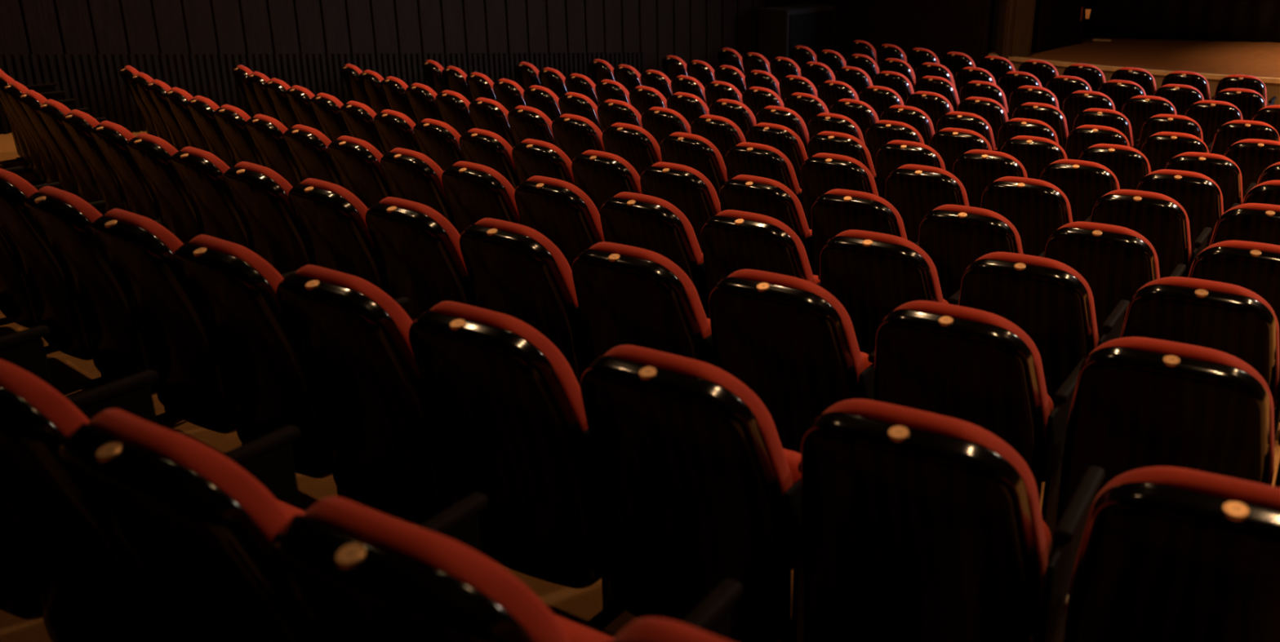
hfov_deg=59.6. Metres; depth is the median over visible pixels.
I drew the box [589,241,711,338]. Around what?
cushion
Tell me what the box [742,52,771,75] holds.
seat
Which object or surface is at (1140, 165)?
cushion
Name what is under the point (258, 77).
cushion
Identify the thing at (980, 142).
cushion
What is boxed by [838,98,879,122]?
cushion
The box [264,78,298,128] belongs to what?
seat
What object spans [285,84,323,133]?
seat
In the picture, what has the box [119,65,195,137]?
seat
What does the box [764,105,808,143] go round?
cushion
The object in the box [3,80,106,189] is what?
seat
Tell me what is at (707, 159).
cushion
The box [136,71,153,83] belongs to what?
cushion
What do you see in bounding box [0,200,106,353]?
seat
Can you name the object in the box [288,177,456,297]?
seat
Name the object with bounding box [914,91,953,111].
cushion
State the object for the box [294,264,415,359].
cushion
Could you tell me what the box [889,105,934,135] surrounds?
cushion
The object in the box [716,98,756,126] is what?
cushion
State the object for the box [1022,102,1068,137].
cushion
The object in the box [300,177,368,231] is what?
cushion
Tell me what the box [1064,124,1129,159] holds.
seat
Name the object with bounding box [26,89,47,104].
cushion
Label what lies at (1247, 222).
seat
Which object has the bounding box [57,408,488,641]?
seat
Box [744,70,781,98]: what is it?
seat
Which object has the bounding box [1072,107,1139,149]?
seat
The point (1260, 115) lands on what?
cushion
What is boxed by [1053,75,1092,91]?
cushion
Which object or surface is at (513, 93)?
cushion
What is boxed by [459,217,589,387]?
seat
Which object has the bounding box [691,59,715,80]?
cushion
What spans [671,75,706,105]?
seat
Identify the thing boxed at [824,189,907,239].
cushion
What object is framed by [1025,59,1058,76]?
cushion
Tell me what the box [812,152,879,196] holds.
cushion
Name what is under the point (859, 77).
cushion
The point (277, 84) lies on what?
cushion
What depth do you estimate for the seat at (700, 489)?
2.58 m
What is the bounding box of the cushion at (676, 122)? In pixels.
[649,106,691,133]
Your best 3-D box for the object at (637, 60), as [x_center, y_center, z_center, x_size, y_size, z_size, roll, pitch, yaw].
[-6.859,-2.035,10.311,17.444,2.418,0.050,-16,25,-34]
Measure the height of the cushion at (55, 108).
0.570 m
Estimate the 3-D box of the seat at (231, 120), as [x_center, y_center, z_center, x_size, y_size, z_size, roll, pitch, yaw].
[-2.617,-1.093,7.863,0.568,0.898,0.566,-18,26,-37]
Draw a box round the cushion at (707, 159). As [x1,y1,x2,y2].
[670,132,727,182]
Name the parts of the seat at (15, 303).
armrest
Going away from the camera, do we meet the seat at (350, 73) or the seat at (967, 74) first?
the seat at (350, 73)
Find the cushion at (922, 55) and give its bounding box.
[912,48,940,64]
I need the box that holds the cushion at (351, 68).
[345,63,363,74]
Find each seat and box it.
[0,68,64,172]
[0,69,75,184]
[0,72,89,182]
[0,168,161,389]
[0,182,61,325]
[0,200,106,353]
[0,324,53,388]
[0,359,300,641]
[0,369,158,620]
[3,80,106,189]
[3,166,24,177]
[18,89,128,195]
[23,186,177,424]
[36,98,103,214]
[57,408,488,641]
[61,109,180,215]
[89,208,297,445]
[90,120,162,226]
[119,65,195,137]
[126,133,203,244]
[130,71,173,146]
[146,79,187,150]
[164,87,208,151]
[170,146,253,252]
[173,234,409,502]
[186,95,235,168]
[213,104,263,166]
[223,161,315,274]
[231,64,262,117]
[245,114,302,186]
[246,71,279,121]
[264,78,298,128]
[269,496,742,641]
[276,264,451,525]
[283,124,342,186]
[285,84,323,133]
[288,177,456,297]
[310,93,349,142]
[328,135,391,208]
[339,100,385,155]
[340,63,370,107]
[358,69,391,114]
[365,196,476,321]
[373,109,420,153]
[380,75,417,124]
[380,147,456,228]
[405,83,442,123]
[408,301,625,630]
[413,118,464,171]
[421,59,447,93]
[435,89,474,135]
[441,66,472,102]
[441,160,521,235]
[459,128,519,189]
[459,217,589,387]
[465,71,497,101]
[468,97,515,148]
[493,78,525,111]
[507,105,555,146]
[511,138,575,186]
[514,175,604,271]
[515,61,541,90]
[523,84,561,122]
[537,66,567,98]
[551,113,604,162]
[558,92,602,133]
[564,73,599,106]
[571,150,642,214]
[571,241,714,365]
[580,345,804,641]
[588,58,615,84]
[595,79,631,104]
[597,99,642,132]
[600,191,709,319]
[602,122,662,177]
[612,617,731,641]
[613,64,641,92]
[628,85,666,115]
[640,69,672,100]
[640,106,691,147]
[640,161,720,253]
[659,132,727,201]
[661,55,688,80]
[666,92,709,126]
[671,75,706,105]
[686,59,715,88]
[690,114,746,165]
[701,209,820,319]
[704,80,742,109]
[708,98,756,140]
[708,269,875,453]
[714,64,746,94]
[717,47,745,75]
[719,174,813,275]
[724,142,802,206]
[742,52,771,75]
[742,86,783,118]
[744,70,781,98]
[745,122,808,189]
[755,105,808,157]
[769,57,800,83]
[778,75,817,102]
[783,92,829,133]
[789,45,817,69]
[800,61,835,89]
[800,152,879,229]
[800,399,1104,641]
[807,131,875,183]
[808,112,865,145]
[811,189,918,275]
[816,49,846,75]
[817,80,858,113]
[819,230,959,355]
[830,98,879,146]
[835,66,872,100]
[845,53,879,85]
[848,40,877,64]
[858,85,903,120]
[865,120,924,173]
[872,71,914,105]
[873,300,1084,562]
[875,44,906,68]
[875,140,946,199]
[879,57,915,93]
[880,105,934,146]
[884,164,968,243]
[906,48,940,74]
[906,91,953,133]
[914,75,959,111]
[915,62,955,86]
[918,204,1044,302]
[928,127,992,173]
[936,111,997,151]
[940,51,975,83]
[952,149,1027,208]
[955,66,996,102]
[956,96,1008,148]
[958,252,1129,408]
[960,80,1008,118]
[977,55,1015,86]
[980,176,1090,256]
[996,118,1058,151]
[998,71,1042,111]
[1000,135,1067,179]
[1008,85,1059,120]
[1012,102,1068,151]
[1017,59,1058,88]
[1039,159,1119,222]
[1043,221,1186,340]
[1045,75,1092,112]
[1052,337,1279,554]
[1062,63,1106,92]
[1062,90,1115,133]
[1063,466,1279,641]
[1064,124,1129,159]
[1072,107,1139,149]
[1078,143,1151,190]
[1089,189,1211,278]
[1097,80,1146,113]
[1110,66,1156,96]
[1120,276,1279,445]
[1121,95,1177,145]
[1135,169,1239,253]
[1137,114,1213,153]
[1141,131,1208,172]
[1153,84,1204,115]
[1160,71,1213,100]
[1164,151,1256,213]
[1185,100,1242,146]
[1187,240,1279,422]
[1208,203,1279,246]
[1209,120,1279,155]
[1212,88,1266,120]
[1213,74,1276,106]
[1223,138,1279,200]
[1241,180,1279,205]
[1252,105,1279,137]
[1257,161,1279,185]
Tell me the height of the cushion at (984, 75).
0.570 m
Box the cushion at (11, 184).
[0,168,38,196]
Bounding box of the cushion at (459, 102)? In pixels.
[441,89,470,111]
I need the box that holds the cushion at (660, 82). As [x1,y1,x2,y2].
[645,69,672,94]
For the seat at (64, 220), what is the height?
0.898 m
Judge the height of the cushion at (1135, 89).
0.570 m
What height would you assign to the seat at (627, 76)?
0.898 m
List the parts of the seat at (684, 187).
number plate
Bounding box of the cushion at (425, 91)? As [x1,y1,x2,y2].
[411,83,437,98]
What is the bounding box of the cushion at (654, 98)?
[635,85,666,108]
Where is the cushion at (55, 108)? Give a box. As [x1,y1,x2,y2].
[44,98,71,115]
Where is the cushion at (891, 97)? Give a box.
[866,85,903,105]
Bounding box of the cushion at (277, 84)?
[270,78,291,89]
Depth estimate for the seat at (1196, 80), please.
11.94 m
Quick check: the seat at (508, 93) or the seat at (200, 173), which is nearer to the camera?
the seat at (200, 173)
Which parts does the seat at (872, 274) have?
number plate, armrest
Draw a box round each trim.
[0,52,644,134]
[986,53,1279,83]
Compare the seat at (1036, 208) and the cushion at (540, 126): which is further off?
the cushion at (540, 126)
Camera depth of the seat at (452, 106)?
9.32 m
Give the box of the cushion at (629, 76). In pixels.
[617,64,641,85]
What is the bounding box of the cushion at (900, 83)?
[880,71,914,94]
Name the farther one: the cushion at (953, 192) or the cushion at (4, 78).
the cushion at (4, 78)
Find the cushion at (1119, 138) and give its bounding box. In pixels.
[1075,124,1129,146]
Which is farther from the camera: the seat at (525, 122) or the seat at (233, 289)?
the seat at (525, 122)
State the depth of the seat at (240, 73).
10.50 m
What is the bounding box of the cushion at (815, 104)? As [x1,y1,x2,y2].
[791,92,829,112]
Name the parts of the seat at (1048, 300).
number plate, armrest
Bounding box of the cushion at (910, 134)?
[875,120,924,144]
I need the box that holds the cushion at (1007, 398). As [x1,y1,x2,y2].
[893,300,1049,439]
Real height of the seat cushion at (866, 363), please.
0.310 m
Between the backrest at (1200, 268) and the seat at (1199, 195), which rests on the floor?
the seat at (1199, 195)
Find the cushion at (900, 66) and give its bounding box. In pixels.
[884,57,915,85]
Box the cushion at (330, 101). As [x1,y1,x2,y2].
[316,93,343,108]
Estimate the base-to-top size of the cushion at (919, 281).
0.570 m
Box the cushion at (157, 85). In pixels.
[151,79,171,91]
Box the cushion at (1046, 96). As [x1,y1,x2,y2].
[1018,85,1059,109]
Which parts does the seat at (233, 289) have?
number plate, armrest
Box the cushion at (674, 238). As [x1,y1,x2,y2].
[613,191,703,265]
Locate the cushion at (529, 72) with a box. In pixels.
[519,61,539,79]
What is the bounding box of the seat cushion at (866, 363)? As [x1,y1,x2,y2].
[860,351,872,369]
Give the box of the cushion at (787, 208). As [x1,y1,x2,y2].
[731,174,810,238]
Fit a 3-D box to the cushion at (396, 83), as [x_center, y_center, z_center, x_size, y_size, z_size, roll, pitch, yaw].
[-2.184,-1.986,10.357,0.234,0.570,0.533,-15,24,-31]
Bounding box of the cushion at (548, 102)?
[529,84,560,112]
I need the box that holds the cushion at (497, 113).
[475,97,509,124]
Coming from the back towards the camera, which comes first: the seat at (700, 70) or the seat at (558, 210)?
the seat at (700, 70)
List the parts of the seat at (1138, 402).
number plate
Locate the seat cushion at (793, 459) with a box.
[782,448,800,570]
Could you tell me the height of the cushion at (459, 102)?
0.570 m
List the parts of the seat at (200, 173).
number plate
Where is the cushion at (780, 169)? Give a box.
[736,142,800,195]
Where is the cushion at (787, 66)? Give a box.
[775,57,800,75]
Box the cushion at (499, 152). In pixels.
[467,128,515,167]
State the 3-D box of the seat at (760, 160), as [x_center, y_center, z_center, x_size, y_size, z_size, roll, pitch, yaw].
[0.881,-0.760,7.364,0.566,0.898,0.568,15,26,38]
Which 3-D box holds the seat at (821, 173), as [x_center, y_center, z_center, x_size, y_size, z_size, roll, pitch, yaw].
[1.317,-0.640,7.017,0.566,0.898,0.568,15,26,37]
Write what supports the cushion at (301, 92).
on the seat at (299, 97)
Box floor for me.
[0,131,1279,641]
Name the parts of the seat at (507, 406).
number plate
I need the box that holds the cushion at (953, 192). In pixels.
[897,164,968,206]
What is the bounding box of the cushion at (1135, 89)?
[1106,80,1146,95]
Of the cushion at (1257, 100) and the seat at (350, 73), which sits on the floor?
the seat at (350, 73)
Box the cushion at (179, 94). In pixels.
[170,87,193,100]
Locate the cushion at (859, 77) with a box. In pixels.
[841,66,872,86]
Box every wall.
[0,0,814,133]
[814,0,991,67]
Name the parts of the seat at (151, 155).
number plate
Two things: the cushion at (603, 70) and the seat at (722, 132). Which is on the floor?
the seat at (722, 132)
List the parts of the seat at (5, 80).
armrest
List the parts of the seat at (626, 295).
number plate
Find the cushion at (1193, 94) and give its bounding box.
[1160,84,1204,100]
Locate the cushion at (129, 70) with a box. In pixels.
[124,65,139,75]
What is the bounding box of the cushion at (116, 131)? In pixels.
[99,120,135,140]
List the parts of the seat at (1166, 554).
number plate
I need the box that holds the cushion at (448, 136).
[421,118,461,146]
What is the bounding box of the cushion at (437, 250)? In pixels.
[379,196,467,273]
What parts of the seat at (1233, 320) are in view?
number plate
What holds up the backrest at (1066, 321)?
on the seat at (1048, 300)
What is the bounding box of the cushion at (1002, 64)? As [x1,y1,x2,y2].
[984,55,1015,71]
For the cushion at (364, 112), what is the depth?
8.31 m
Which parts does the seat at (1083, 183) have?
number plate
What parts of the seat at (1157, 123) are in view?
armrest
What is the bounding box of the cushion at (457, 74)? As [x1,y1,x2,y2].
[447,66,466,81]
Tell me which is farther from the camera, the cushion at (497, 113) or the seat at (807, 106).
the seat at (807, 106)
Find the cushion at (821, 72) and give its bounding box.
[806,61,835,80]
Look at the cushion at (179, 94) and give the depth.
8.31 m
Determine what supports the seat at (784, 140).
on the floor
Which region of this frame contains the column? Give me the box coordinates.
[995,0,1035,62]
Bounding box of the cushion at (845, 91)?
[824,80,858,100]
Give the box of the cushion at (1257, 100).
[1219,88,1266,106]
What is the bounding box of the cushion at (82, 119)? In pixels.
[69,109,99,127]
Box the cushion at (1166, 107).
[1130,95,1177,115]
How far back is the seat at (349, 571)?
1.47 m
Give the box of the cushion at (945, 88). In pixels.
[921,75,959,105]
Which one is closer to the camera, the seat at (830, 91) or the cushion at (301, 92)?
the cushion at (301, 92)
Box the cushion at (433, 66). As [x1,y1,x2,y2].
[426,59,444,71]
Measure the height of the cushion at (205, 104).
0.570 m
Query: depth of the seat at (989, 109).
10.28 m
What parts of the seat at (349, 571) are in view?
number plate, seat, armrest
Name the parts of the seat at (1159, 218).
number plate, armrest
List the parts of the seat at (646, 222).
number plate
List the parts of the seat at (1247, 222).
number plate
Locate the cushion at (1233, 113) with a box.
[1194,100,1242,119]
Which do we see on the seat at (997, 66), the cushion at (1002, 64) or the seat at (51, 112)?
the cushion at (1002, 64)
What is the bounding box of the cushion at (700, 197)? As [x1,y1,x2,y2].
[651,161,720,213]
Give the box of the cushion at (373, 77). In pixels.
[364,69,383,82]
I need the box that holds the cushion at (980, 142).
[939,127,992,151]
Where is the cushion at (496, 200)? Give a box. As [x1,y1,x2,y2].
[453,160,520,221]
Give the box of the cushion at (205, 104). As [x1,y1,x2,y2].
[193,95,219,111]
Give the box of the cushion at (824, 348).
[727,269,864,383]
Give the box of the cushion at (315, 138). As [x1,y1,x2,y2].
[291,124,331,148]
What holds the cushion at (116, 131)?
on the seat at (111, 139)
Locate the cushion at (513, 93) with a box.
[498,78,525,103]
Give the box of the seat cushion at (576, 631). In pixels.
[553,614,614,641]
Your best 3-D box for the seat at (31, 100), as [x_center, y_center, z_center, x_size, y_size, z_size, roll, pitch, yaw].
[-3.866,-1.157,7.694,0.568,0.898,0.566,-16,25,-34]
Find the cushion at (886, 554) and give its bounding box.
[822,399,1048,617]
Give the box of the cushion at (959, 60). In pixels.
[946,51,975,66]
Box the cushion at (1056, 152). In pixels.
[1010,135,1067,159]
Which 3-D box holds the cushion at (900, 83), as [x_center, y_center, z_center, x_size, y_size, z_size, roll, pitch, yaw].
[2.795,-2.470,12.297,0.234,0.570,0.533,-17,26,-37]
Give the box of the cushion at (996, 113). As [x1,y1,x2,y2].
[965,96,1008,122]
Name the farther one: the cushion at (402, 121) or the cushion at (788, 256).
the cushion at (402, 121)
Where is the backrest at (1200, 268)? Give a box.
[1187,240,1279,277]
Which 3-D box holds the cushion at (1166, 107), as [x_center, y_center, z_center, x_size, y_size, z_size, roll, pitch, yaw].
[4.777,-1.845,10.508,0.533,0.570,0.234,14,26,36]
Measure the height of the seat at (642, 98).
0.898 m
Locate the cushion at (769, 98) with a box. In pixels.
[749,86,783,106]
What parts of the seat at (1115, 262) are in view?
number plate, armrest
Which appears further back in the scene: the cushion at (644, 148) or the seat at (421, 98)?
the seat at (421, 98)
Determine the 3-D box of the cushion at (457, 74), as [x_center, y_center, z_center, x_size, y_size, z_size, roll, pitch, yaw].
[-1.854,-2.382,11.670,0.234,0.570,0.533,-13,24,-29]
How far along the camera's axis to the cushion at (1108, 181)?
6.82 m
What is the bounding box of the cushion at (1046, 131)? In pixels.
[1008,118,1058,144]
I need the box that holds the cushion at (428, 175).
[390,147,444,188]
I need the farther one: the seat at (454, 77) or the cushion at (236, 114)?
the seat at (454, 77)
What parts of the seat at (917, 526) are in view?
number plate, armrest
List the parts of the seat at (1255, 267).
number plate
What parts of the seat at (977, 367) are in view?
number plate, armrest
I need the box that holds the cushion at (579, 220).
[527,175,604,241]
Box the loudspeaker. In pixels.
[758,3,835,62]
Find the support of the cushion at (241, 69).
on the seat at (240, 73)
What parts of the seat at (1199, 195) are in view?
number plate, armrest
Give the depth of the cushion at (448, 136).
7.54 m
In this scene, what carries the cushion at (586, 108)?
on the seat at (571, 103)
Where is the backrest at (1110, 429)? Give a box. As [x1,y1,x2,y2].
[1064,337,1274,486]
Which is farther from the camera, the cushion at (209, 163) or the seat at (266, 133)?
the seat at (266, 133)
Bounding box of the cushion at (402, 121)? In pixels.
[381,109,415,129]
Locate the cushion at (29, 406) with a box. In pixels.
[0,359,89,436]
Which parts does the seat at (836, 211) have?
number plate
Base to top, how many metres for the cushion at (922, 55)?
0.570 m
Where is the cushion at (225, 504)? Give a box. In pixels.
[87,408,290,543]
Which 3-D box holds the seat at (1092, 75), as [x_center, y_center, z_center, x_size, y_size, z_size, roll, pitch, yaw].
[5.186,-2.548,12.943,0.566,0.898,0.568,18,28,42]
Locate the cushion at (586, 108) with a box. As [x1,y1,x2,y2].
[564,92,599,123]
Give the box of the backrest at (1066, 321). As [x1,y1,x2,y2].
[975,252,1098,349]
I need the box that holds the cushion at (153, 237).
[104,208,182,253]
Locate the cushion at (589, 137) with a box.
[560,113,604,151]
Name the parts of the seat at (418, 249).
number plate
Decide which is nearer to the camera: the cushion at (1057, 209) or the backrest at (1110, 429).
the backrest at (1110, 429)
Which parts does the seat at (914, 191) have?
number plate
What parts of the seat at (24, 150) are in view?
armrest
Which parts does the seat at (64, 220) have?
number plate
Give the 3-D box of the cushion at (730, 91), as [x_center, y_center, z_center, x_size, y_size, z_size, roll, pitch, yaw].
[0.884,-2.169,11.400,0.234,0.570,0.533,-17,26,-35]
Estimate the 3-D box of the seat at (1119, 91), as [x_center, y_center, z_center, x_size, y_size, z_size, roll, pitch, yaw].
[5.084,-2.101,11.725,0.566,0.898,0.568,16,27,38]
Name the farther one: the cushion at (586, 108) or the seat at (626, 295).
the cushion at (586, 108)
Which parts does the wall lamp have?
plate, lamp shade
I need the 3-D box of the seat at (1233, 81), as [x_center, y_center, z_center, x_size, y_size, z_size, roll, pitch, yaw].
[6.428,-2.209,11.963,0.566,0.898,0.568,13,25,34]
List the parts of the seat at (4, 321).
armrest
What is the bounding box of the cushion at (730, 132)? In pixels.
[699,114,746,142]
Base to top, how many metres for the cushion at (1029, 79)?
0.570 m
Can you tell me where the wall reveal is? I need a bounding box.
[987,0,999,52]
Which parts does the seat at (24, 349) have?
armrest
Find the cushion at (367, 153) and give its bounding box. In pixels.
[337,135,382,164]
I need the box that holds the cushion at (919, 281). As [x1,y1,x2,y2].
[835,230,943,302]
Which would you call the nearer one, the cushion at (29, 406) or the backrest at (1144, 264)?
the cushion at (29, 406)
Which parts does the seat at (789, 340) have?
number plate, armrest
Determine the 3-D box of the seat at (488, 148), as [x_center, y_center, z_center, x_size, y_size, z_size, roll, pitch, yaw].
[-0.865,-0.874,7.529,0.568,0.898,0.566,-20,27,-40]
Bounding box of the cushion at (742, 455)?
[604,345,794,497]
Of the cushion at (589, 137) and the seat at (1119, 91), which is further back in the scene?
the seat at (1119, 91)
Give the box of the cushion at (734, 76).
[720,64,746,88]
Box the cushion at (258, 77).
[252,71,270,81]
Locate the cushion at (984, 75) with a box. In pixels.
[963,66,996,84]
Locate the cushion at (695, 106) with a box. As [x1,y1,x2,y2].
[673,92,709,115]
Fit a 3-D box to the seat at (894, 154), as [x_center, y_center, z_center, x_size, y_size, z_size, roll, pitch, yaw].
[1.949,-0.846,7.805,0.566,0.898,0.568,15,26,37]
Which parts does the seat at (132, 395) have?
armrest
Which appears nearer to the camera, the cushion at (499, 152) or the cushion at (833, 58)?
the cushion at (499, 152)
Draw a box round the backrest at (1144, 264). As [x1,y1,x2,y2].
[1057,221,1159,279]
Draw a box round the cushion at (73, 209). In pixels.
[37,186,102,222]
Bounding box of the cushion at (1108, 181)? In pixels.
[1050,159,1119,190]
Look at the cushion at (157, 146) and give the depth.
5.79 m
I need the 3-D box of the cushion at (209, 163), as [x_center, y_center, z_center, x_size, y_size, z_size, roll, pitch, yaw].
[-2.130,-0.609,5.659,0.533,0.570,0.234,18,28,41]
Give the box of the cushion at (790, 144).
[755,122,808,161]
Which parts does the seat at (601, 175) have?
number plate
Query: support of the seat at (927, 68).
on the floor
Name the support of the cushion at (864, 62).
on the seat at (864, 62)
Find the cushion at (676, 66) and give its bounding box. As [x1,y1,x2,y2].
[666,55,688,75]
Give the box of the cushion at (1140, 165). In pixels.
[1088,143,1151,173]
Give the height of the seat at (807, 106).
0.898 m
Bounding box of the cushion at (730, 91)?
[711,80,742,102]
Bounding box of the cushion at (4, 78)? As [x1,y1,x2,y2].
[0,72,14,84]
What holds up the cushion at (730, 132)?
on the seat at (722, 132)
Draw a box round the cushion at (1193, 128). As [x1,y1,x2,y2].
[1150,114,1203,141]
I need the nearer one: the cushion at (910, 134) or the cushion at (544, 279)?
the cushion at (544, 279)
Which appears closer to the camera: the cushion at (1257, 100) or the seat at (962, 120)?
the seat at (962, 120)
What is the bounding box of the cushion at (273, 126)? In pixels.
[253,114,288,134]
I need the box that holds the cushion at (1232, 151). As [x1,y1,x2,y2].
[1223,138,1279,155]
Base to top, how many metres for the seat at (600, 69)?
0.900 m
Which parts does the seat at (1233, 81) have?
armrest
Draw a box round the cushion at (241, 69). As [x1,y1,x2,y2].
[236,64,253,75]
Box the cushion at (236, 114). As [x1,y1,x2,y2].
[220,104,251,121]
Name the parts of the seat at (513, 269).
number plate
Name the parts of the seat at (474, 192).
number plate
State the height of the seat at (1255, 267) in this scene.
0.898 m
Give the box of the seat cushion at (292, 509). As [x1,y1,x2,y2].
[277,500,305,518]
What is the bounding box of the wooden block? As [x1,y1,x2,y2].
[1092,38,1111,41]
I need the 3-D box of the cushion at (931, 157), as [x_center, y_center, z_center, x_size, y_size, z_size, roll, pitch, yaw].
[1.859,-0.969,7.672,0.533,0.570,0.234,15,26,37]
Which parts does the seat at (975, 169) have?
number plate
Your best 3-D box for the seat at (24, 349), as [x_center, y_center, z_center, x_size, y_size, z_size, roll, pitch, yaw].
[-2.007,0.199,3.072,0.600,0.900,0.568,15,26,37]
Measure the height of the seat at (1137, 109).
0.898 m
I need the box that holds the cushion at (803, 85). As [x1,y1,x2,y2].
[785,75,817,97]
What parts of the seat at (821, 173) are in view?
number plate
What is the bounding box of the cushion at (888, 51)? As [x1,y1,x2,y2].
[881,44,906,62]
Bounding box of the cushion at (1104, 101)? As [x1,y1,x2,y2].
[1072,90,1115,110]
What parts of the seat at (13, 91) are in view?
armrest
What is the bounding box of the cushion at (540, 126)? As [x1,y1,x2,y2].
[515,105,554,138]
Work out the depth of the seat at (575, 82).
11.37 m
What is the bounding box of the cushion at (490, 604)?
[302,496,570,641]
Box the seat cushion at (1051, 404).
[1047,395,1053,413]
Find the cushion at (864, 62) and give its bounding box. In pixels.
[852,53,879,74]
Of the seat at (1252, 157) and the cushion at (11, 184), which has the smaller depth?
the cushion at (11, 184)
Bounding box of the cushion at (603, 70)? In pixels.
[594,58,615,80]
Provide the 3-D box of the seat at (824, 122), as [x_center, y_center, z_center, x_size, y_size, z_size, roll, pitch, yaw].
[1.715,-1.309,9.313,0.566,0.898,0.568,18,28,41]
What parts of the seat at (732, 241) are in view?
number plate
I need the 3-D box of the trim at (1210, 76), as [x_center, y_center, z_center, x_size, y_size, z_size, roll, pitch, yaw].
[8.322,-3.022,13.554,11.286,0.051,1.971,11,24,30]
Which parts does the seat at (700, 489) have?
number plate, armrest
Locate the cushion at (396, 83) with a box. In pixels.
[386,75,408,89]
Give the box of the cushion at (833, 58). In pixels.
[822,49,846,66]
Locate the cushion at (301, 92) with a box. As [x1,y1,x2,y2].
[291,84,315,98]
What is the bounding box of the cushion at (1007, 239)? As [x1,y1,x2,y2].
[933,204,1023,254]
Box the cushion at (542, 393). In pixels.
[430,301,587,431]
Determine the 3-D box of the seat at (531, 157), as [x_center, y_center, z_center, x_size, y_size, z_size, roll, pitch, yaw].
[-0.475,-0.747,7.167,0.566,0.898,0.568,18,28,41]
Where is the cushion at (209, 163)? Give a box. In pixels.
[180,146,229,173]
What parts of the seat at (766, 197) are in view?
number plate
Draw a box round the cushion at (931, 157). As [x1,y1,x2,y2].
[887,140,946,170]
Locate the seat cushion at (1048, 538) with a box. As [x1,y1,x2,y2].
[1042,520,1051,559]
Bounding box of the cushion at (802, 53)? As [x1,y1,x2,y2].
[794,45,817,62]
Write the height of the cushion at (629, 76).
0.570 m
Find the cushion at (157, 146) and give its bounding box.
[136,133,178,155]
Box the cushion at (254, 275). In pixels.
[189,234,284,294]
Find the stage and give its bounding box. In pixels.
[987,36,1279,106]
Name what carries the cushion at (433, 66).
on the seat at (432, 69)
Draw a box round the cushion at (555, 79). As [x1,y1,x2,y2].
[543,66,566,88]
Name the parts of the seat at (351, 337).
number plate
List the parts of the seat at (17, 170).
armrest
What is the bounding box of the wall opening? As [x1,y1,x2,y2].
[1031,0,1086,53]
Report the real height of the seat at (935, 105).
0.898 m
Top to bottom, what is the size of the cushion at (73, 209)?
0.570 m
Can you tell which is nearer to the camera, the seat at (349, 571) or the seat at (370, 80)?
the seat at (349, 571)
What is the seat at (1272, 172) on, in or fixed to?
on the floor
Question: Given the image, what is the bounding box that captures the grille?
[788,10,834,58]
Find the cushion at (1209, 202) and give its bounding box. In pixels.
[1135,169,1223,215]
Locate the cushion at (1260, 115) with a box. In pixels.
[1252,105,1279,119]
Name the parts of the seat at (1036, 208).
number plate, armrest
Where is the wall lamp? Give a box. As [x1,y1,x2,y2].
[1080,6,1091,21]
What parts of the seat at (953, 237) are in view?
number plate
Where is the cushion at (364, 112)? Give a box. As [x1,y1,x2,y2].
[346,100,376,119]
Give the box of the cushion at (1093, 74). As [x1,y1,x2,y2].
[1071,63,1106,83]
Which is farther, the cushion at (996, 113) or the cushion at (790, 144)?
the cushion at (996, 113)
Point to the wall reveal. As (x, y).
(995, 3)
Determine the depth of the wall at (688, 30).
12.81 m
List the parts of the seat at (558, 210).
number plate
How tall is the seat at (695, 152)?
0.898 m
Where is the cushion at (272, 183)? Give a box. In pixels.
[234,161,292,195]
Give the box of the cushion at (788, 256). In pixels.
[715,209,815,284]
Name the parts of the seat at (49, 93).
armrest, armrest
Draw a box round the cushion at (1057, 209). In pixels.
[993,176,1072,222]
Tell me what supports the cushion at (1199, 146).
on the seat at (1160, 148)
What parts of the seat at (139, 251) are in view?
number plate, armrest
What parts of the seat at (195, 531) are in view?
number plate, seat, armrest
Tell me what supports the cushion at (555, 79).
on the seat at (550, 78)
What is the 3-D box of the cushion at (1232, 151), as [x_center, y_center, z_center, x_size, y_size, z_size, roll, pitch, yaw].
[4.556,-1.073,8.250,0.533,0.570,0.234,12,24,31]
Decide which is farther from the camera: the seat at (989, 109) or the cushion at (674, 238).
the seat at (989, 109)
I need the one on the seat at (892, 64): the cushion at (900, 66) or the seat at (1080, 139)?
the cushion at (900, 66)
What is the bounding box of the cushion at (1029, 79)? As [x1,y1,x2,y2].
[1006,71,1042,87]
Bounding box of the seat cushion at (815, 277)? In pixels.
[813,275,820,284]
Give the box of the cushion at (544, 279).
[474,217,578,307]
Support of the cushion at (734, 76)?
on the seat at (732, 75)
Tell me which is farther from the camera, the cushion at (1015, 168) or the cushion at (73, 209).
the cushion at (1015, 168)
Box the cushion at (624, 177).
[582,150,642,194]
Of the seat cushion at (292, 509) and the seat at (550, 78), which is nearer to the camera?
the seat cushion at (292, 509)
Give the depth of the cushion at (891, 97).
10.98 m
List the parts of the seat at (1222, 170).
number plate, armrest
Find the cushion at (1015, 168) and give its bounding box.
[964,149,1027,177]
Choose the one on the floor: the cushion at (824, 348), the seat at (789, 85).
the seat at (789, 85)
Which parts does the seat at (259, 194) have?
number plate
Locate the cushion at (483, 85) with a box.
[471,71,494,93]
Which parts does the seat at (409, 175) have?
number plate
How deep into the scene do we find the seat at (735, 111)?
9.72 m
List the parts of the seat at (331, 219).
number plate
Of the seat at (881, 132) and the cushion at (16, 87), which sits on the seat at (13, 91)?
the cushion at (16, 87)
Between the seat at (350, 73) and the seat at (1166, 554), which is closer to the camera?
the seat at (1166, 554)
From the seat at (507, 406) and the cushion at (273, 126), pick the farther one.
the cushion at (273, 126)
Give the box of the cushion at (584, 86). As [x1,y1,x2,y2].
[570,73,597,98]
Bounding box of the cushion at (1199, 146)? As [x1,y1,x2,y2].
[1151,131,1208,153]
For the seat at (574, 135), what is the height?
0.898 m
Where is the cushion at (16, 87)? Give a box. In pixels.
[10,80,28,93]
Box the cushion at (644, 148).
[611,122,662,161]
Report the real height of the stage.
0.630 m

